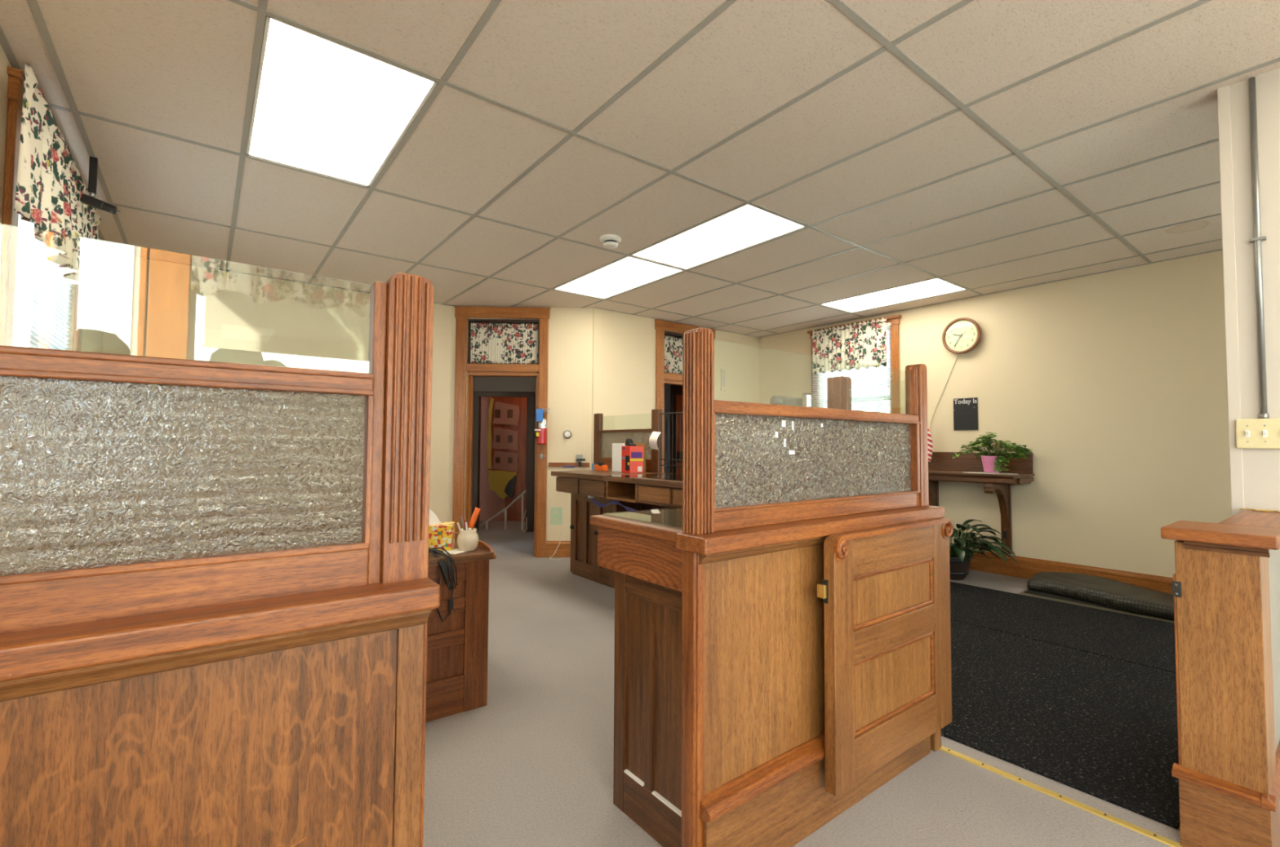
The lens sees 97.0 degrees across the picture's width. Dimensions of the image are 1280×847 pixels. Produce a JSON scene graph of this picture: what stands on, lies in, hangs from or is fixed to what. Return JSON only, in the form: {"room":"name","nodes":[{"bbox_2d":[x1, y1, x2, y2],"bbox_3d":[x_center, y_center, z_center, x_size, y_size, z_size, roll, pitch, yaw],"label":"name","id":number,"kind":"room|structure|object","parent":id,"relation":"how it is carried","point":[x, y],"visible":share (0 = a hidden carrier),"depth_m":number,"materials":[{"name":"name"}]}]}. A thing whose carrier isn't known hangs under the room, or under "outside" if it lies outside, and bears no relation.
{"room":"office reception area","nodes":[
{"label":"office reception area","id":0,"kind":"room"},
{"bbox_2d":[0,44,106,353],"bbox_3d":[-1.778,-0.210,1.163,0.140,2.847,8.000,2,-3,-38],"label":"wall","id":1,"kind":"structure","parent":0,"point":[92,330],"depth_m":3.64,"materials":[{"name":"beige paint"}]},
{"bbox_2d":[0,66,83,351],"bbox_3d":[-2.959,-0.404,2.785,0.195,1.885,1.700,2,-3,-38],"label":"window","id":2,"kind":"structure","parent":1,"relation":"in","point":[15,80],"depth_m":2.18,"materials":[{"name":"brown wood"}]},
{"bbox_2d":[12,213,72,350],"bbox_3d":[-2.955,-0.404,2.788,0.020,1.606,1.420,2,-3,-38],"label":"window blind","id":3,"kind":"object","parent":2,"relation":"attached to","point":[42,304],"visible":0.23,"depth_m":2.71,"materials":[{"name":"white"}]},
{"bbox_2d":[14,63,101,307],"bbox_3d":[-2.804,-1.023,2.780,0.075,0.573,1.850,2,-3,-38],"label":"valance curtain","id":4,"kind":"object","parent":2,"relation":"attached to","point":[51,186],"visible":0.98,"depth_m":2.50,"materials":[{"name":"fabric"}]},
{"bbox_2d":[102,253,451,522],"bbox_3d":[-3.127,-0.064,5.189,2.770,2.847,0.130,2,-3,-38],"label":"wall","id":5,"kind":"structure","parent":0,"point":[156,308],"depth_m":4.93,"materials":[{"name":"beige paint"}]},
{"bbox_2d":[479,396,527,521],"bbox_3d":[-1.879,0.782,8.784,2.200,3.847,0.080,0,-2,-2],"label":"wall","id":6,"kind":"structure","parent":0,"point":[490,503],"depth_m":8.73,"materials":[{"name":"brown paint"}]},
{"bbox_2d":[520,397,527,521],"bbox_3d":[-1.665,0.556,8.751,0.353,2.700,0.015,0,-2,-2],"label":"door","id":7,"kind":"structure","parent":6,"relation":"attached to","point":[524,400],"depth_m":8.74,"materials":[{"name":"brown wood"}]},
{"bbox_2d":[487,396,520,471],"bbox_3d":[-2.104,0.150,8.741,0.496,1.198,0.035,0,-2,-2],"label":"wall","id":8,"kind":"structure","parent":7,"relation":"attached to","point":[503,438],"depth_m":8.74,"materials":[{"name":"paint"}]},
{"bbox_2d":[488,470,516,499],"bbox_3d":[-2.118,0.939,8.696,0.436,0.444,0.030,0,-2,-2],"label":"flag","id":9,"kind":"object","parent":8,"relation":"hanging from","point":[498,481],"visible":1,"depth_m":8.68,"materials":[{"name":"yellow fabric"}]},
{"bbox_2d":[503,475,515,498],"bbox_3d":[-1.994,0.967,8.673,0.177,0.359,0.010,0,-2,-2],"label":"plastic sheet","id":10,"kind":"object","parent":9,"relation":"attached to","point":[509,487],"visible":1,"depth_m":8.67,"materials":[{"name":"black plastic"}]},
{"bbox_2d":[471,362,537,517],"bbox_3d":[-1.720,0.144,7.772,2.150,2.647,0.080,0,-2,-2],"label":"wall","id":11,"kind":"structure","parent":0,"point":[480,384],"depth_m":7.75,"materials":[{"name":"grey paint"}]},
{"bbox_2d":[471,391,534,532],"bbox_3d":[-1.860,0.516,7.743,0.825,1.900,0.120,0,-2,-2],"label":"door frame","id":12,"kind":"structure","parent":11,"relation":"in","point":[477,396],"depth_m":7.70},
{"bbox_2d":[521,510,527,533],"bbox_3d":[-1.542,1.310,7.597,0.075,0.297,0.074,2,-3,-38],"label":"hanging cable","id":13,"kind":"object","parent":12,"relation":"hanging from","point":[526,510],"visible":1,"depth_m":7.60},
{"bbox_2d":[533,394,535,531],"bbox_3d":[-1.289,0.531,7.649,0.290,1.850,0.080,0,-2,-2],"label":"hall door","id":14,"kind":"structure","parent":12,"relation":"attached to","point":[535,394],"depth_m":7.64,"materials":[{"name":"brown wood"}]},
{"bbox_2d":[447,306,592,557],"bbox_3d":[-1.248,-0.019,6.060,1.532,2.847,0.140,0,-2,-2],"label":"wall","id":15,"kind":"structure","parent":0,"point":[570,364],"depth_m":6.01,"materials":[{"name":"beige paint"}]},
{"bbox_2d":[452,306,551,557],"bbox_3d":[-1.468,0.085,6.029,1.012,2.635,0.200,0,-2,-2],"label":"door frame","id":16,"kind":"structure","parent":15,"relation":"in","point":[462,313],"depth_m":5.98,"materials":[{"name":"brown wood"}]},
{"bbox_2d":[470,322,537,364],"bbox_3d":[-1.451,-0.859,6.066,0.745,0.448,0.021,0,-2,-2],"label":"curtain","id":17,"kind":"object","parent":16,"relation":"hanging from","point":[494,344],"visible":1,"depth_m":6.07,"materials":[{"name":"fabric"}]},
{"bbox_2d":[533,408,550,444],"bbox_3d":[-1.027,0.030,5.902,0.159,0.370,0.110,2,-3,-38],"label":"fire extinguisher","id":18,"kind":"object","parent":16,"relation":"attached to","point":[541,434],"visible":1,"depth_m":5.86,"materials":[{"name":"red metal"}]},
{"bbox_2d":[551,507,562,524],"bbox_3d":[-0.878,0.974,5.959,0.120,0.180,0.007,0,-2,-2],"label":"wall outlet","id":19,"kind":"object","parent":15,"relation":"attached to","point":[556,513],"visible":1,"depth_m":5.96,"materials":[{"name":"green plastic"}]},
{"bbox_2d":[546,541,570,557],"bbox_3d":[-0.749,1.319,5.940,0.462,0.170,0.026,0,-2,-2],"label":"baseboard","id":20,"kind":"structure","parent":15,"relation":"attached to","point":[563,550],"depth_m":5.93,"materials":[{"name":"brown wood"}]},
{"bbox_2d":[563,430,571,439],"bbox_3d":[-0.768,0.115,5.981,0.092,0.092,0.035,0,-2,-2],"label":"thermostat","id":21,"kind":"object","parent":15,"relation":"attached to","point":[566,434],"visible":1,"depth_m":5.97,"materials":[{"name":"grey plastic"}]},
{"bbox_2d":[548,462,589,466],"bbox_3d":[-0.749,0.436,5.977,0.432,0.046,0.020,0,-2,-2],"label":"rail","id":22,"kind":"object","parent":15,"relation":"attached to","point":[550,464],"visible":0.95,"depth_m":5.97,"materials":[{"name":"red wood"}]},
{"bbox_2d":[576,454,585,466],"bbox_3d":[-0.621,0.394,5.957,0.095,0.128,0.070,0,-2,-2],"label":"intercom","id":23,"kind":"object","parent":15,"relation":"attached to","point":[579,457],"visible":1,"depth_m":5.94,"materials":[{"name":"plastic"}]},
{"bbox_2d":[0,0,1279,337],"bbox_3d":[0.868,-1.346,3.240,6.750,0.025,8.200,2,-3,-38],"label":"ceiling","id":24,"kind":"structure","parent":0,"point":[979,147],"depth_m":2.71,"materials":[{"name":"tile"}]},
{"bbox_2d":[80,156,119,213],"bbox_3d":[-2.788,-1.234,2.932,0.152,0.274,0.042,2,-3,-38],"label":"security camera","id":25,"kind":"object","parent":24,"relation":"attached to","point":[91,200],"visible":1,"depth_m":2.91,"materials":[{"name":"black plastic"}]},
{"bbox_2d":[102,202,117,213],"bbox_3d":[-2.762,-1.122,2.948,0.058,0.052,0.042,2,-3,-38],"label":"hood","id":26,"kind":"object","parent":25,"relation":"attached to","point":[108,207],"depth_m":2.94,"materials":[{"name":"black plastic"}]},
{"bbox_2d":[245,15,437,186],"bbox_3d":[-1.411,-1.424,2.589,0.582,0.096,1.191,2,-3,-38],"label":"ceiling light","id":27,"kind":"object","parent":24,"relation":"attached to","point":[322,105],"visible":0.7,"depth_m":2.47,"materials":[{"name":"white plastic"}]},
{"bbox_2d":[600,234,621,248],"bbox_3d":[-0.209,-1.282,4.013,0.150,0.067,0.150,2,-3,-38],"label":"smoke detector","id":28,"kind":"object","parent":24,"relation":"attached to","point":[609,241],"visible":1,"depth_m":3.97,"materials":[{"name":"white plastic"}]},
{"bbox_2d":[554,256,682,298],"bbox_3d":[-0.223,-1.323,5.041,0.582,0.096,1.191,2,-3,-38],"label":"ceiling light","id":29,"kind":"object","parent":24,"relation":"attached to","point":[627,273],"visible":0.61,"depth_m":4.99,"materials":[{"name":"white plastic"}]},
{"bbox_2d":[631,204,805,269],"bbox_3d":[0.521,-1.356,4.076,0.582,0.096,1.191,2,-3,-38],"label":"ceiling light","id":30,"kind":"object","parent":24,"relation":"attached to","point":[746,226],"visible":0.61,"depth_m":4.00,"materials":[{"name":"white plastic"}]},
{"bbox_2d":[821,278,965,312],"bbox_3d":[2.452,-1.287,5.562,0.582,0.096,1.191,2,-3,-38],"label":"ceiling light","id":31,"kind":"object","parent":24,"relation":"attached to","point":[934,287],"visible":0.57,"depth_m":5.52,"materials":[{"name":"white plastic"}]},
{"bbox_2d":[663,371,678,473],"bbox_3d":[-0.193,0.186,8.623,1.980,2.647,0.100,2,-3,-38],"label":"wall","id":32,"kind":"structure","parent":0,"point":[667,387],"depth_m":9.05,"materials":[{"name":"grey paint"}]},
{"bbox_2d":[591,307,759,470],"bbox_3d":[0.525,0.023,6.870,2.690,2.847,0.140,2,-3,-38],"label":"wall","id":33,"kind":"structure","parent":0,"point":[624,344],"depth_m":6.36,"materials":[{"name":"beige paint"}]},
{"bbox_2d":[654,319,715,472],"bbox_3d":[0.508,0.127,6.834,0.965,2.635,0.192,2,-3,-38],"label":"door frame","id":34,"kind":"structure","parent":33,"relation":"in","point":[662,327],"depth_m":6.57,"materials":[{"name":"brown wood"}]},
{"bbox_2d":[664,335,683,373],"bbox_3d":[0.520,-0.817,6.869,0.687,0.449,0.021,2,-3,-38],"label":"curtain","id":35,"kind":"object","parent":34,"relation":"attached to","point":[673,346],"visible":0.52,"depth_m":6.78,"materials":[{"name":"fabric"}]},
{"bbox_2d":[720,368,725,391],"bbox_3d":[1.062,-0.558,7.207,0.090,0.280,0.014,2,-3,-38],"label":"wall plate","id":36,"kind":"object","parent":33,"relation":"attached to","point":[722,371],"visible":1,"depth_m":7.20,"materials":[{"name":"beige paint"}]},
{"bbox_2d":[422,521,1180,846],"bbox_3d":[-0.181,1.413,4.517,6.900,0.120,11.750,2,-3,-38],"label":"floor","id":37,"kind":"structure","parent":0,"point":[533,766],"depth_m":2.04,"materials":[{"name":"grey carpet"}]},
{"bbox_2d":[425,531,496,723],"bbox_3d":[-1.186,0.911,2.611,0.796,0.726,0.810,2,-3,-38],"label":"desk","id":38,"kind":"object","parent":37,"relation":"on","point":[457,646],"depth_m":2.50,"materials":[{"name":"brown wood"}]},
{"bbox_2d":[428,509,455,551],"bbox_3d":[-0.967,0.471,2.655,0.180,0.233,0.140,1,-2,-14],"label":"tissue box","id":39,"kind":"object","parent":38,"relation":"on","point":[441,535],"visible":0.34,"depth_m":2.60,"materials":[{"name":"multicoloured"}]},
{"bbox_2d":[443,548,467,554],"bbox_3d":[-0.843,0.585,2.586,0.090,0.002,0.110,-1,-2,24],"label":"notepaper","id":40,"kind":"object","parent":38,"relation":"on","point":[456,551],"visible":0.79,"depth_m":2.57,"materials":[{"name":"white paper"}]},
{"bbox_2d":[456,528,479,551],"bbox_3d":[-0.800,0.539,2.630,0.100,0.096,0.100,2,-3,-38],"label":"jar","id":41,"kind":"object","parent":38,"relation":"on","point":[467,540],"visible":0.94,"depth_m":2.59,"materials":[{"name":"beige ceramic"}]},
{"bbox_2d":[460,515,465,530],"bbox_3d":[-0.817,0.497,2.631,0.036,0.137,0.008,2,-3,-38],"label":"pen","id":42,"kind":"object","parent":41,"relation":"in","point":[461,517],"visible":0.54,"depth_m":2.62,"materials":[{"name":"plastic"}]},
{"bbox_2d":[467,507,480,530],"bbox_3d":[-0.775,0.475,2.649,0.058,0.165,0.027,2,-3,-29],"label":"marker","id":43,"kind":"object","parent":41,"relation":"in","point":[477,510],"visible":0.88,"depth_m":2.64,"materials":[{"name":"plastic"}]},
{"bbox_2d":[0,272,944,846],"bbox_3d":[0.008,0.477,1.376,2.938,1.512,0.135,2,-3,-38],"label":"wall","id":44,"kind":"structure","parent":37,"relation":"on","point":[218,597],"depth_m":0.95,"materials":[{"name":"red wood"}]},
{"bbox_2d":[817,518,953,796],"bbox_3d":[0.872,0.741,1.947,0.795,0.775,0.066,2,-3,-38],"label":"gate","id":45,"kind":"object","parent":44,"relation":"attached to","point":[885,591],"visible":1,"depth_m":1.89,"materials":[{"name":"brown wood"}]},
{"bbox_2d":[548,528,562,560],"bbox_3d":[-0.850,1.247,5.846,0.163,0.296,0.155,2,-3,-38],"label":"cable","id":46,"kind":"object","parent":37,"relation":"on","point":[562,529],"visible":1,"depth_m":5.90,"materials":[{"name":"beige plastic"}]},
{"bbox_2d":[551,470,682,588],"bbox_3d":[0.209,0.870,4.256,0.710,0.950,2.530,2,-3,-38],"label":"desk","id":47,"kind":"object","parent":37,"relation":"on","point":[646,491],"depth_m":4.69,"materials":[{"name":"brown wood"}]},
{"bbox_2d":[591,462,608,471],"bbox_3d":[-0.368,0.390,5.185,0.060,0.082,0.179,2,-3,-38],"label":"tape dispenser","id":48,"kind":"object","parent":47,"relation":"on","point":[600,466],"visible":1,"depth_m":5.16,"materials":[{"name":"orange plastic"}]},
{"bbox_2d":[586,495,637,511],"bbox_3d":[-0.211,0.639,4.502,0.058,0.113,0.822,2,-3,-38],"label":"cable bundle","id":49,"kind":"object","parent":47,"relation":"hanging from","point":[602,505],"visible":0.6,"depth_m":4.50,"materials":[{"name":"blue plastic"}]},
{"bbox_2d":[551,470,672,480],"bbox_3d":[-0.257,0.441,4.890,0.700,0.040,0.840,2,-3,-38],"label":"countertop","id":50,"kind":"structure","parent":47,"relation":"on","point":[584,474],"depth_m":4.74,"materials":[{"name":"brown wood"}]},
{"bbox_2d":[604,476,631,483],"bbox_3d":[0.112,0.427,4.411,0.700,0.035,0.370,2,-3,-38],"label":"countertop","id":51,"kind":"structure","parent":47,"relation":"on","point":[606,478],"depth_m":4.19,"materials":[{"name":"brown wood"}]},
{"bbox_2d":[612,443,626,471],"bbox_3d":[-0.178,0.303,5.056,0.120,0.250,0.080,-1,-3,37],"label":"carton","id":52,"kind":"object","parent":47,"relation":"on","point":[616,447],"visible":0.63,"depth_m":5.03,"materials":[{"name":"cardboard"}]},
{"bbox_2d":[606,481,636,502],"bbox_3d":[0.100,0.514,4.398,0.610,0.140,0.390,2,-3,-38],"label":"open shelf","id":53,"kind":"object","parent":47,"relation":"attached to","point":[621,491],"depth_m":4.39,"materials":[{"name":"brown wood"}]},
{"bbox_2d":[593,408,662,472],"bbox_3d":[-0.134,0.162,5.268,0.050,0.546,1.015,2,-3,-38],"label":"screen","id":54,"kind":"object","parent":47,"relation":"on","point":[603,440],"visible":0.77,"depth_m":5.25,"materials":[{"name":"brown wood"}]},
{"bbox_2d":[648,431,660,449],"bbox_3d":[0.124,0.146,4.832,0.036,0.160,0.130,2,-3,-40],"label":"paper tag","id":55,"kind":"object","parent":54,"relation":"hanging from","point":[653,437],"visible":1,"depth_m":4.83,"materials":[{"name":"white paper"}]},
{"bbox_2d":[621,446,643,473],"bbox_3d":[-0.065,0.306,4.825,0.132,0.225,0.154,2,-3,-30],"label":"carton","id":56,"kind":"object","parent":47,"relation":"on","point":[632,457],"visible":0.93,"depth_m":4.76,"materials":[{"name":"red cardboard"}]},
{"bbox_2d":[625,439,635,446],"bbox_3d":[-0.081,0.162,4.846,0.050,0.063,0.098,2,-3,-38],"label":"gadget","id":57,"kind":"object","parent":56,"relation":"on","point":[628,442],"visible":1,"depth_m":4.84,"materials":[{"name":"black plastic"}]},
{"bbox_2d":[633,443,645,472],"bbox_3d":[-0.007,0.299,4.973,0.130,0.250,0.040,-2,-3,44],"label":"cardboard box","id":58,"kind":"object","parent":47,"relation":"on","point":[643,445],"visible":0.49,"depth_m":4.93,"materials":[{"name":"brown cardboard"}]},
{"bbox_2d":[631,477,682,488],"bbox_3d":[0.603,0.403,3.767,0.710,0.040,1.250,2,-3,-38],"label":"countertop","id":59,"kind":"structure","parent":47,"relation":"on","point":[658,482],"depth_m":3.82,"materials":[{"name":"brown wood"}]},
{"bbox_2d":[658,412,682,473],"bbox_3d":[0.640,0.144,4.246,0.010,0.505,1.550,2,-3,-38],"label":"grille","id":60,"kind":"object","parent":47,"relation":"on","point":[676,413],"visible":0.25,"depth_m":4.73,"materials":[{"name":"metal"}]},
{"bbox_2d":[590,506,682,846],"bbox_3d":[0.482,0.790,2.098,1.294,0.948,0.463,2,-3,-38],"label":"cabinet","id":61,"kind":"object","parent":37,"relation":"on","point":[645,559],"visible":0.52,"depth_m":1.73,"materials":[{"name":"red wood"}]},
{"bbox_2d":[590,514,682,542],"bbox_3d":[0.484,0.337,2.116,1.294,0.030,0.463,2,-3,-38],"label":"countertop","id":62,"kind":"structure","parent":61,"relation":"on","point":[668,532],"depth_m":1.71,"materials":[{"name":"red wood"}]},
{"bbox_2d":[769,392,816,407],"bbox_3d":[0.655,0.108,2.712,0.250,0.470,0.500,2,-3,-38],"label":"check writer","id":63,"kind":"object","parent":61,"relation":"on","point":[806,400],"visible":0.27,"depth_m":2.59,"materials":[{"name":"grey plastic"}]},
{"bbox_2d":[826,376,905,409],"bbox_3d":[1.028,0.058,2.520,0.045,0.560,0.418,2,-3,-38],"label":"post","id":64,"kind":"object","parent":61,"relation":"on","point":[838,388],"visible":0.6,"depth_m":2.63,"materials":[{"name":"red wood"}]},
{"bbox_2d":[669,384,682,474],"bbox_3d":[0.652,0.455,7.604,0.670,2.020,0.070,2,-3,-38],"label":"room door","id":65,"kind":"structure","parent":37,"relation":"on","point":[676,391],"depth_m":7.46,"materials":[{"name":"black metal"}]},
{"bbox_2d":[949,519,1017,580],"bbox_3d":[2.826,1.132,5.116,0.905,0.519,0.948,0,-2,16],"label":"peace lily","id":66,"kind":"object","parent":37,"relation":"on","point":[960,558],"visible":0.54,"depth_m":4.96,"materials":[{"name":"green plant"}]},
{"bbox_2d":[941,619,1179,829],"bbox_3d":[1.831,1.297,2.867,1.630,0.009,1.565,2,-3,-38],"label":"entrance mat","id":67,"kind":"object","parent":37,"relation":"on","point":[1104,728],"visible":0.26,"depth_m":2.46,"materials":[{"name":"black carpet"}]},
{"bbox_2d":[938,746,1182,846],"bbox_3d":[1.388,1.261,1.949,0.034,0.006,0.700,2,-3,-38],"label":"threshold strip","id":68,"kind":"object","parent":37,"relation":"on","point":[1140,830],"visible":1,"depth_m":1.89,"materials":[{"name":"yellow metal"}]},
{"bbox_2d":[950,582,1175,673],"bbox_3d":[3.336,1.319,3.190,1.132,0.009,4.750,2,-3,-38],"label":"entrance mat","id":69,"kind":"object","parent":37,"relation":"on","point":[1148,642],"visible":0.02,"depth_m":3.75,"materials":[{"name":"black carpet"}]},
{"bbox_2d":[1160,510,1279,846],"bbox_3d":[2.012,0.793,1.882,0.948,0.943,0.237,2,-3,-38],"label":"half wall","id":70,"kind":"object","parent":37,"relation":"on","point":[1226,581],"visible":1,"depth_m":1.63,"materials":[{"name":"brown wood"}]},
{"bbox_2d":[1218,510,1279,528],"bbox_3d":[2.148,0.342,1.948,0.678,0.035,0.150,2,-3,-38],"label":"countertop","id":71,"kind":"structure","parent":70,"relation":"on","point":[1246,517],"depth_m":1.90,"materials":[{"name":"red wood"}]},
{"bbox_2d":[1240,508,1279,512],"bbox_3d":[2.365,0.328,2.127,0.042,0.005,0.151,2,-3,-38],"label":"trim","id":72,"kind":"structure","parent":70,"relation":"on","point":[1261,510],"depth_m":2.14,"materials":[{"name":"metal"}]},
{"bbox_2d":[949,555,970,580],"bbox_3d":[2.815,1.284,5.107,0.300,0.215,0.300,2,-3,-38],"label":"pot","id":73,"kind":"object","parent":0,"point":[959,570],"depth_m":4.98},
{"bbox_2d":[981,455,999,472],"bbox_3d":[3.196,0.369,5.147,0.164,0.152,0.164,2,-3,-38],"label":"pot","id":74,"kind":"object","parent":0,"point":[988,463],"depth_m":5.09,"materials":[{"name":"pink ceramic"}]},
{"bbox_2d":[759,250,1231,577],"bbox_3d":[3.748,-0.033,4.924,0.120,2.847,7.180,2,-3,-38],"label":"wall","id":75,"kind":"structure","parent":0,"point":[1115,382],"depth_m":4.77,"materials":[{"name":"beige paint"}]},
{"bbox_2d":[807,314,902,413],"bbox_3d":[2.473,-0.268,6.526,0.200,1.765,1.160,2,-3,-38],"label":"window","id":76,"kind":"structure","parent":75,"relation":"in","point":[895,320],"depth_m":6.12,"materials":[{"name":"brown wood"}]},
{"bbox_2d":[812,317,887,374],"bbox_3d":[2.378,-0.874,6.489,0.039,0.542,0.955,2,-3,-38],"label":"valance curtain","id":77,"kind":"object","parent":76,"relation":"attached to","point":[864,344],"visible":1,"depth_m":6.45,"materials":[{"name":"fabric"}]},
{"bbox_2d":[811,322,892,412],"bbox_3d":[2.408,-0.292,6.501,0.035,1.580,1.000,2,-3,-38],"label":"window blind","id":78,"kind":"object","parent":76,"relation":"attached to","point":[888,324],"visible":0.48,"depth_m":6.33,"materials":[{"name":"white plastic"}]},
{"bbox_2d":[929,354,958,431],"bbox_3d":[3.061,-0.209,5.713,0.011,0.952,0.307,2,-3,-38],"label":"cord","id":79,"kind":"object","parent":75,"relation":"attached to","point":[957,354],"visible":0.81,"depth_m":5.72,"materials":[{"name":"beige plastic"}]},
{"bbox_2d":[942,317,981,354],"bbox_3d":[3.161,-0.861,5.562,0.078,0.356,0.356,2,-3,-38],"label":"wall clock","id":80,"kind":"object","parent":75,"relation":"attached to","point":[961,335],"visible":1,"depth_m":5.55,"materials":[{"name":"plastic"}]},
{"bbox_2d":[953,397,977,430],"bbox_3d":[3.187,-0.092,5.544,0.011,0.314,0.222,2,-3,-38],"label":"letter board","id":81,"kind":"object","parent":75,"relation":"attached to","point":[965,410],"visible":1,"depth_m":5.54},
{"bbox_2d":[928,452,1034,555],"bbox_3d":[2.564,0.760,5.975,0.430,0.930,2.628,2,-3,-38],"label":"wall shelf","id":82,"kind":"object","parent":75,"relation":"attached to","point":[942,467],"visible":0.33,"depth_m":5.21,"materials":[{"name":"brown wood"}]},
{"bbox_2d":[927,426,932,462],"bbox_3d":[2.840,0.182,5.684,0.070,0.574,0.186,2,-3,-38],"label":"flag","id":83,"kind":"object","parent":82,"relation":"on","point":[930,440],"visible":0.13,"depth_m":5.62,"materials":[{"name":"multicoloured fabric"}]},
{"bbox_2d":[961,471,1017,474],"bbox_3d":[3.155,0.448,5.114,0.258,0.004,0.464,2,-3,-38],"label":"lace doily","id":84,"kind":"object","parent":82,"relation":"on","point":[962,472],"visible":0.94,"depth_m":5.11,"materials":[{"name":"white fabric"}]},
{"bbox_2d":[951,432,1033,472],"bbox_3d":[3.195,0.262,5.149,0.293,0.368,0.635,2,-3,-38],"label":"geranium","id":85,"kind":"object","parent":84,"relation":"on","point":[991,463],"visible":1,"depth_m":5.09,"materials":[{"name":"green plant"}]},
{"bbox_2d":[950,547,1173,594],"bbox_3d":[3.194,1.314,5.462,0.026,0.190,5.260,2,-3,-38],"label":"baseboard","id":86,"kind":"structure","parent":75,"relation":"attached to","point":[1026,567],"depth_m":4.95,"materials":[{"name":"brown wood"}]},
{"bbox_2d":[1017,589,1174,623],"bbox_3d":[4.396,1.332,3.306,0.690,0.003,3.640,2,-3,-38],"label":"trim","id":87,"kind":"structure","parent":75,"relation":"attached to","point":[1022,593],"depth_m":4.17,"materials":[{"name":"black rubber"}]},
{"bbox_2d":[1023,572,1173,620],"bbox_3d":[3.608,1.294,4.367,0.606,0.146,0.980,2,-3,-38],"label":"cushion","id":88,"kind":"object","parent":87,"relation":"on","point":[1087,589],"visible":0.94,"depth_m":4.29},
{"bbox_2d":[1229,67,1279,511],"bbox_3d":[3.109,-0.097,1.386,0.130,2.697,2.315,2,-3,-38],"label":"wall","id":89,"kind":"structure","parent":0,"point":[1261,467],"depth_m":2.21,"materials":[{"name":"white paint"}]},
{"bbox_2d":[1217,84,1244,516],"bbox_3d":[2.361,-0.493,2.263,0.008,1.747,0.035,2,-3,-38],"label":"trim","id":90,"kind":"structure","parent":89,"relation":"attached to","point":[1223,93],"depth_m":2.26,"materials":[{"name":"white paint"}]},
{"bbox_2d":[1235,418,1279,448],"bbox_3d":[2.405,0.038,2.151,0.044,0.115,0.193,2,-3,-38],"label":"switch plate","id":91,"kind":"object","parent":89,"relation":"attached to","point":[1251,433],"visible":1,"depth_m":2.18,"materials":[{"name":"beige plastic"}]},
{"bbox_2d":[1248,76,1269,418],"bbox_3d":[2.403,-0.688,2.201,0.027,1.342,0.044,2,-3,-38],"label":"conduit pipe","id":92,"kind":"object","parent":89,"relation":"attached to","point":[1257,239],"visible":1,"depth_m":2.20,"materials":[{"name":"metal"}]},
{"label":"outside","id":93,"kind":"structure","parent":0,"visible":0},
{"bbox_3d":[3.951,1.744,2.987,70.000,0.350,80.000,2,-3,-38],"label":"floor","id":94,"kind":"structure","parent":93,"visible":0},
{"bbox_2d":[479,489,525,529],"bbox_3d":[-1.991,1.270,7.871,1.048,0.900,0.028,0,-2,-2],"label":"stair railing","id":95,"kind":"object","parent":94,"relation":"on","point":[522,495],"visible":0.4,"depth_m":7.87,"materials":[{"name":"white paint"}]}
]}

